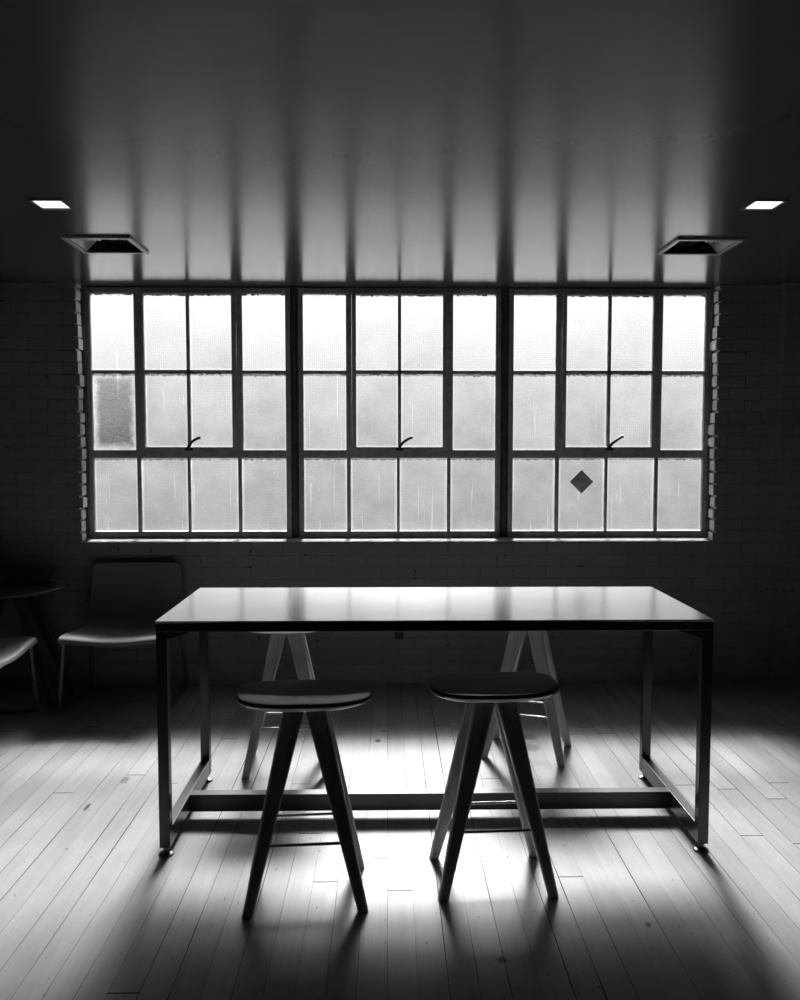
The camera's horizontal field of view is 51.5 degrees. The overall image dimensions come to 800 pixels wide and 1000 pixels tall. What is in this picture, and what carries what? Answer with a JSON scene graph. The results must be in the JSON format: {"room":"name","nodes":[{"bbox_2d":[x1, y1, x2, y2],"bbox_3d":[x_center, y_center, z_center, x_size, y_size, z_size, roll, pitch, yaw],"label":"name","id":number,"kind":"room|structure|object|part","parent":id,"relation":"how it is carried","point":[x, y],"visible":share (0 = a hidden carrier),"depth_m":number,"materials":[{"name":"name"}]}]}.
{"room":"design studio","nodes":[
{"label":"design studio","id":0,"kind":"room"},
{"bbox_2d":[0,0,799,287],"bbox_3d":[-0.017,-1.266,1.023,9.200,0.300,9.000,0,4,-1],"label":"ceiling","id":1,"kind":"structure","parent":0,"point":[239,143],"depth_m":2.80,"materials":[{"name":"grey paint"}]},
{"bbox_2d":[27,199,74,209],"bbox_3d":[-1.502,-1.277,3.579,0.150,0.014,0.150,0,4,-1],"label":"recessed light","id":2,"kind":"object","parent":1,"relation":"in","point":[46,204],"visible":1,"depth_m":3.59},
{"bbox_2d":[34,201,68,207],"bbox_3d":[-1.502,-1.281,3.579,0.128,0.006,0.128,0,4,-1],"label":"diffuser","id":3,"kind":"object","parent":2,"relation":"attached to","point":[44,204],"depth_m":3.59,"materials":[{"name":"white plastic"}]},
{"bbox_2d":[60,236,148,253],"bbox_3d":[-1.515,-1.359,4.280,0.345,0.102,0.330,0,4,-1],"label":"ceiling vent","id":4,"kind":"object","parent":1,"relation":"in","point":[85,244],"visible":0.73,"depth_m":4.39,"materials":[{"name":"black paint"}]},
{"bbox_2d":[656,238,745,254],"bbox_3d":[1.557,-1.361,4.314,0.345,0.102,0.330,0,4,-1],"label":"ceiling vent","id":5,"kind":"object","parent":1,"relation":"in","point":[679,246],"visible":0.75,"depth_m":4.42,"materials":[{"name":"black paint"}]},
{"bbox_2d":[739,200,788,210],"bbox_3d":[1.573,-1.278,3.587,0.150,0.014,0.150,0,4,-1],"label":"recessed light","id":6,"kind":"object","parent":1,"relation":"in","point":[755,203],"visible":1,"depth_m":3.59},
{"bbox_2d":[747,202,780,207],"bbox_3d":[1.573,-1.282,3.587,0.128,0.006,0.128,0,4,-1],"label":"diffuser","id":7,"kind":"object","parent":6,"relation":"attached to","point":[752,204],"depth_m":3.59,"materials":[{"name":"white plastic"}]},
{"bbox_2d":[0,682,799,999],"bbox_3d":[-0.017,1.528,1.198,9.200,0.100,9.000,0,4,-1],"label":"floor","id":8,"kind":"structure","parent":0,"point":[91,909],"depth_m":3.08,"materials":[{"name":"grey wood"}]},
{"bbox_2d":[0,636,38,713],"bbox_3d":[-2.374,0.862,4.517,0.589,0.814,0.643,0,4,-6],"label":"lounge chair","id":9,"kind":"object","parent":8,"relation":"on","point":[12,648],"visible":1,"depth_m":4.78,"materials":[{"name":"black plastic"}]},
{"bbox_2d":[0,580,74,706],"bbox_3d":[-2.394,0.886,5.114,0.646,0.692,0.610,0,4,-1],"label":"side table","id":10,"kind":"object","parent":8,"relation":"on","point":[24,594],"visible":0.97,"depth_m":5.04,"materials":[{"name":"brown wood"}]},
{"bbox_3d":[-2.583,0.894,5.213,0.293,0.664,0.060,1,4,16],"label":"leg","id":11,"kind":"part","parent":10,"relation":"part of","materials":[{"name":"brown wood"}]},
{"bbox_3d":[-2.205,0.906,5.016,0.293,0.664,0.060,1,4,16],"label":"leg","id":12,"kind":"part","parent":10,"relation":"part of","materials":[{"name":"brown wood"}]},
{"bbox_3d":[-2.208,0.893,5.219,0.293,0.664,0.060,-1,4,-18],"label":"leg","id":13,"kind":"part","parent":10,"relation":"part of","materials":[{"name":"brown wood"}]},
{"bbox_2d":[57,563,188,712],"bbox_3d":[-1.684,0.826,5.092,0.643,0.814,0.589,0,4,-1],"label":"lounge chair","id":14,"kind":"object","parent":8,"relation":"on","point":[127,599],"visible":0.88,"depth_m":5.32,"materials":[{"name":"black plastic"}]},
{"bbox_3d":[-1.978,1.018,5.097,0.055,0.431,0.573,0,4,-1],"label":"sled leg","id":15,"kind":"part","parent":14,"relation":"part of","materials":[{"name":"black metal"}]},
{"bbox_3d":[-1.390,1.017,5.106,0.055,0.431,0.573,0,4,-1],"label":"sled leg","id":16,"kind":"part","parent":14,"relation":"part of","materials":[{"name":"black metal"}]},
{"bbox_2d":[241,632,314,778],"bbox_3d":[-0.546,0.940,4.044,0.464,0.718,0.322,0,4,-4],"label":"bar stool","id":17,"kind":"object","parent":8,"relation":"on","point":[298,645],"visible":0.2,"depth_m":3.94,"materials":[{"name":"wood"}]},
{"bbox_3d":[-0.643,0.964,3.944,0.212,0.682,0.133,0,4,-4],"label":"leg","id":18,"kind":"part","parent":17,"relation":"part of","materials":[{"name":"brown wood"}]},
{"bbox_3d":[-0.659,0.953,4.124,0.243,0.682,0.070,1,4,22],"label":"leg","id":19,"kind":"part","parent":17,"relation":"part of","materials":[{"name":"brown wood"}]},
{"bbox_3d":[-0.546,0.603,4.022,0.464,0.042,0.304,0,4,-4],"label":"seat","id":20,"kind":"part","parent":17,"relation":"part of","materials":[{"name":"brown wood"}]},
{"bbox_3d":[-0.433,0.963,3.965,0.243,0.682,0.070,1,4,22],"label":"leg","id":21,"kind":"part","parent":17,"relation":"part of","materials":[{"name":"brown wood"}]},
{"bbox_3d":[-0.445,0.952,4.139,0.243,0.682,0.070,-2,4,-30],"label":"leg","id":22,"kind":"part","parent":17,"relation":"part of","materials":[{"name":"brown wood"}]},
{"bbox_2d":[236,679,372,919],"bbox_3d":[-0.327,1.013,2.888,0.464,0.718,0.322,0,4,-5],"label":"bar stool","id":23,"kind":"object","parent":8,"relation":"on","point":[315,697],"visible":1,"depth_m":2.78,"materials":[{"name":"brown wood"}]},
{"bbox_3d":[-0.442,1.026,2.967,0.243,0.682,0.070,1,4,21],"label":"leg","id":24,"kind":"part","parent":23,"relation":"part of","materials":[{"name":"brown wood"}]},
{"bbox_3d":[-0.422,1.037,2.787,0.212,0.682,0.133,0,4,-5],"label":"leg","id":25,"kind":"part","parent":23,"relation":"part of","materials":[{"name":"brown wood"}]},
{"bbox_3d":[-0.327,0.675,2.867,0.464,0.042,0.304,0,4,-5],"label":"seat","id":26,"kind":"part","parent":23,"relation":"part of","materials":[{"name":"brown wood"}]},
{"bbox_3d":[-0.216,1.036,2.804,0.212,0.682,0.133,0,4,-5],"label":"leg","id":27,"kind":"part","parent":23,"relation":"part of","materials":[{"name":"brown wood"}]},
{"bbox_3d":[-0.228,1.024,2.985,0.243,0.682,0.070,-2,4,-31],"label":"leg","id":28,"kind":"part","parent":23,"relation":"part of","materials":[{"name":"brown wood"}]},
{"bbox_2d":[155,587,713,857],"bbox_3d":[0.129,0.880,3.511,2.113,0.905,0.761,0,4,-1],"label":"work table","id":29,"kind":"object","parent":8,"relation":"on","point":[306,609],"visible":1,"depth_m":3.42,"materials":[{"name":"metal"}]},
{"bbox_3d":[-0.893,0.906,3.145,0.041,0.830,0.041,0,4,-1],"label":"leg","id":30,"kind":"part","parent":29,"relation":"part of","materials":[{"name":"metal"}]},
{"bbox_3d":[-0.898,1.262,3.519,0.039,0.071,0.664,0,4,-1],"label":"rail","id":31,"kind":"part","parent":29,"relation":"part of","materials":[{"name":"metal"}]},
{"bbox_3d":[-0.904,0.862,3.846,0.041,0.830,0.041,0,4,-1],"label":"leg","id":32,"kind":"part","parent":29,"relation":"part of","materials":[{"name":"metal"}]},
{"bbox_3d":[1.151,0.860,3.878,0.041,0.830,0.041,0,4,-1],"label":"leg","id":33,"kind":"part","parent":29,"relation":"part of","materials":[{"name":"metal"}]},
{"bbox_3d":[1.156,1.260,3.551,0.039,0.071,0.664,0,4,-1],"label":"rail","id":34,"kind":"part","parent":29,"relation":"part of","materials":[{"name":"metal"}]},
{"bbox_3d":[1.162,0.904,3.177,0.041,0.830,0.041,0,4,-1],"label":"leg","id":35,"kind":"part","parent":29,"relation":"part of","materials":[{"name":"metal"}]},
{"bbox_2d":[427,672,559,902],"bbox_3d":[0.329,1.006,2.986,0.464,0.718,0.322,0,4,-4],"label":"bar stool","id":36,"kind":"object","parent":8,"relation":"on","point":[482,692],"visible":1,"depth_m":2.88,"materials":[{"name":"wood"}]},
{"bbox_3d":[0.216,1.019,3.067,0.243,0.682,0.070,1,4,22],"label":"leg","id":37,"kind":"part","parent":36,"relation":"part of","materials":[{"name":"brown wood"}]},
{"bbox_3d":[0.228,1.030,2.893,0.243,0.682,0.070,-2,4,-30],"label":"leg","id":38,"kind":"part","parent":36,"relation":"part of","materials":[{"name":"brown wood"}]},
{"bbox_3d":[0.329,0.669,2.965,0.464,0.042,0.304,0,4,-4],"label":"seat","id":39,"kind":"part","parent":36,"relation":"part of","materials":[{"name":"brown wood"}]},
{"bbox_3d":[0.430,1.018,3.081,0.243,0.682,0.070,-2,4,-30],"label":"leg","id":40,"kind":"part","parent":36,"relation":"part of","materials":[{"name":"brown wood"}]},
{"bbox_3d":[0.442,1.029,2.908,0.243,0.682,0.070,1,4,22],"label":"leg","id":41,"kind":"part","parent":36,"relation":"part of","materials":[{"name":"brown wood"}]},
{"bbox_2d":[482,631,570,766],"bbox_3d":[0.649,0.929,4.227,0.464,0.718,0.322,1,4,18],"label":"bar stool","id":42,"kind":"object","parent":8,"relation":"on","point":[539,641],"visible":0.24,"depth_m":4.14,"materials":[{"name":"wood"}]},
{"bbox_3d":[0.520,0.950,4.178,0.243,0.682,0.070,-1,4,-8],"label":"leg","id":43,"kind":"part","parent":42,"relation":"part of","materials":[{"name":"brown wood"}]},
{"bbox_3d":[0.573,0.939,4.343,0.243,0.682,0.070,3,5,43],"label":"leg","id":44,"kind":"part","parent":42,"relation":"part of","materials":[{"name":"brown wood"}]},
{"bbox_3d":[0.725,0.954,4.113,0.243,0.682,0.070,3,5,43],"label":"leg","id":45,"kind":"part","parent":42,"relation":"part of","materials":[{"name":"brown wood"}]},
{"bbox_3d":[0.778,0.943,4.279,0.243,0.682,0.070,-1,4,-8],"label":"leg","id":46,"kind":"part","parent":42,"relation":"part of","materials":[{"name":"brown wood"}]},
{"bbox_2d":[0,283,799,681],"bbox_3d":[-0.086,-0.094,5.469,9.200,2.603,0.270,0,4,-1],"label":"wall","id":47,"kind":"structure","parent":0,"point":[746,580],"depth_m":5.43,"materials":[{"name":"brick"}]},
{"bbox_2d":[85,287,291,537],"bbox_3d":[-1.385,-0.567,5.445,1.333,1.634,0.109,0,4,-1],"label":"window","id":48,"kind":"structure","parent":47,"relation":"in","point":[142,451],"depth_m":5.46,"materials":[{"name":"paint"}]},
{"bbox_3d":[-1.386,-0.840,5.446,0.628,1.036,0.042,0,4,-1],"label":"sash","id":49,"kind":"part","parent":48,"relation":"part of","materials":[{"name":"paint"}]},
{"bbox_3d":[-1.355,-0.369,5.429,0.120,0.094,0.039,2,4,27],"label":"handle","id":50,"kind":"part","parent":48,"relation":"part of","materials":[{"name":"black metal"}]},
{"bbox_3d":[-1.252,-0.315,5.461,0.090,0.066,0.026,0,4,-1],"label":"striker plate","id":51,"kind":"part","parent":48,"relation":"part of","materials":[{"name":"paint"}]},
{"bbox_2d":[290,287,299,536],"bbox_3d":[-0.694,-0.571,5.494,0.055,1.643,0.062,0,4,-1],"label":"trim","id":52,"kind":"structure","parent":47,"relation":"attached to","point":[293,292],"depth_m":5.47,"materials":[{"name":"metal"}]},
{"bbox_2d":[81,537,713,542],"bbox_3d":[-0.003,0.267,5.514,4.137,0.036,0.189,0,4,-1],"label":"trim","id":53,"kind":"structure","parent":47,"relation":"attached to","point":[181,539],"depth_m":5.45,"materials":[{"name":"white paint"}]},
{"bbox_2d":[80,285,714,538],"bbox_3d":[-0.004,-0.567,5.491,4.133,1.655,0.090,0,4,-1],"label":"trim","id":54,"kind":"structure","parent":47,"relation":"attached to","point":[82,289],"depth_m":5.44,"materials":[{"name":"metal"}]},
{"bbox_2d":[394,631,403,638],"bbox_3d":[-0.006,0.873,5.454,0.060,0.085,0.022,0,4,-1],"label":"electrical outlet","id":55,"kind":"object","parent":47,"relation":"attached to","point":[397,634],"visible":0.69,"depth_m":5.45,"materials":[{"name":"black plastic"}]},
{"bbox_2d":[298,288,500,536],"bbox_3d":[-0.002,-0.568,5.466,1.333,1.634,0.109,0,4,-1],"label":"window","id":56,"kind":"structure","parent":47,"relation":"in","point":[352,451],"depth_m":5.47,"materials":[{"name":"paint"}]},
{"bbox_3d":[-0.002,-0.842,5.468,0.628,1.036,0.042,0,4,-1],"label":"sash","id":57,"kind":"part","parent":56,"relation":"part of","materials":[{"name":"paint"}]},
{"bbox_3d":[0.029,-0.371,5.451,0.120,0.096,0.039,2,4,27],"label":"handle","id":58,"kind":"part","parent":56,"relation":"part of","materials":[{"name":"black metal"}]},
{"bbox_3d":[0.132,-0.316,5.483,0.090,0.066,0.026,0,4,-1],"label":"striker plate","id":59,"kind":"part","parent":56,"relation":"part of","materials":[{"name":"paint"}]},
{"bbox_2d":[0,662,799,684],"bbox_3d":[-0.084,1.148,5.441,8.800,0.128,0.086,0,4,-1],"label":"baseboard","id":60,"kind":"structure","parent":47,"relation":"attached to","point":[750,671],"depth_m":5.46,"materials":[{"name":"black wood"}]},
{"bbox_2d":[500,288,508,536],"bbox_3d":[0.690,-0.573,5.516,0.056,1.643,0.062,0,4,-1],"label":"trim","id":61,"kind":"structure","parent":47,"relation":"attached to","point":[505,291],"depth_m":5.49,"materials":[{"name":"metal"}]},
{"bbox_2d":[507,289,710,536],"bbox_3d":[1.383,-0.569,5.488,1.333,1.634,0.109,0,4,-1],"label":"window","id":62,"kind":"structure","parent":47,"relation":"in","point":[654,451],"depth_m":5.50,"materials":[{"name":"paint"}]},
{"bbox_2d":[570,470,592,492],"bbox_3d":[1.213,-0.122,5.548,0.158,0.158,0.002,0,4,-1],"label":"window sticker","id":63,"kind":"object","parent":62,"relation":"attached to","point":[581,481],"visible":1,"depth_m":5.55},
{"bbox_3d":[1.262,-0.318,5.500,0.090,0.066,0.026,0,4,-1],"label":"striker plate","id":64,"kind":"part","parent":62,"relation":"part of","materials":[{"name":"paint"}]},
{"bbox_3d":[1.383,-0.843,5.489,0.628,1.036,0.042,0,4,-1],"label":"sash","id":65,"kind":"part","parent":62,"relation":"part of","materials":[{"name":"paint"}]},
{"bbox_3d":[1.413,-0.376,5.472,0.120,0.102,0.039,2,4,27],"label":"handle","id":66,"kind":"part","parent":62,"relation":"part of","materials":[{"name":"black metal"}]}
]}

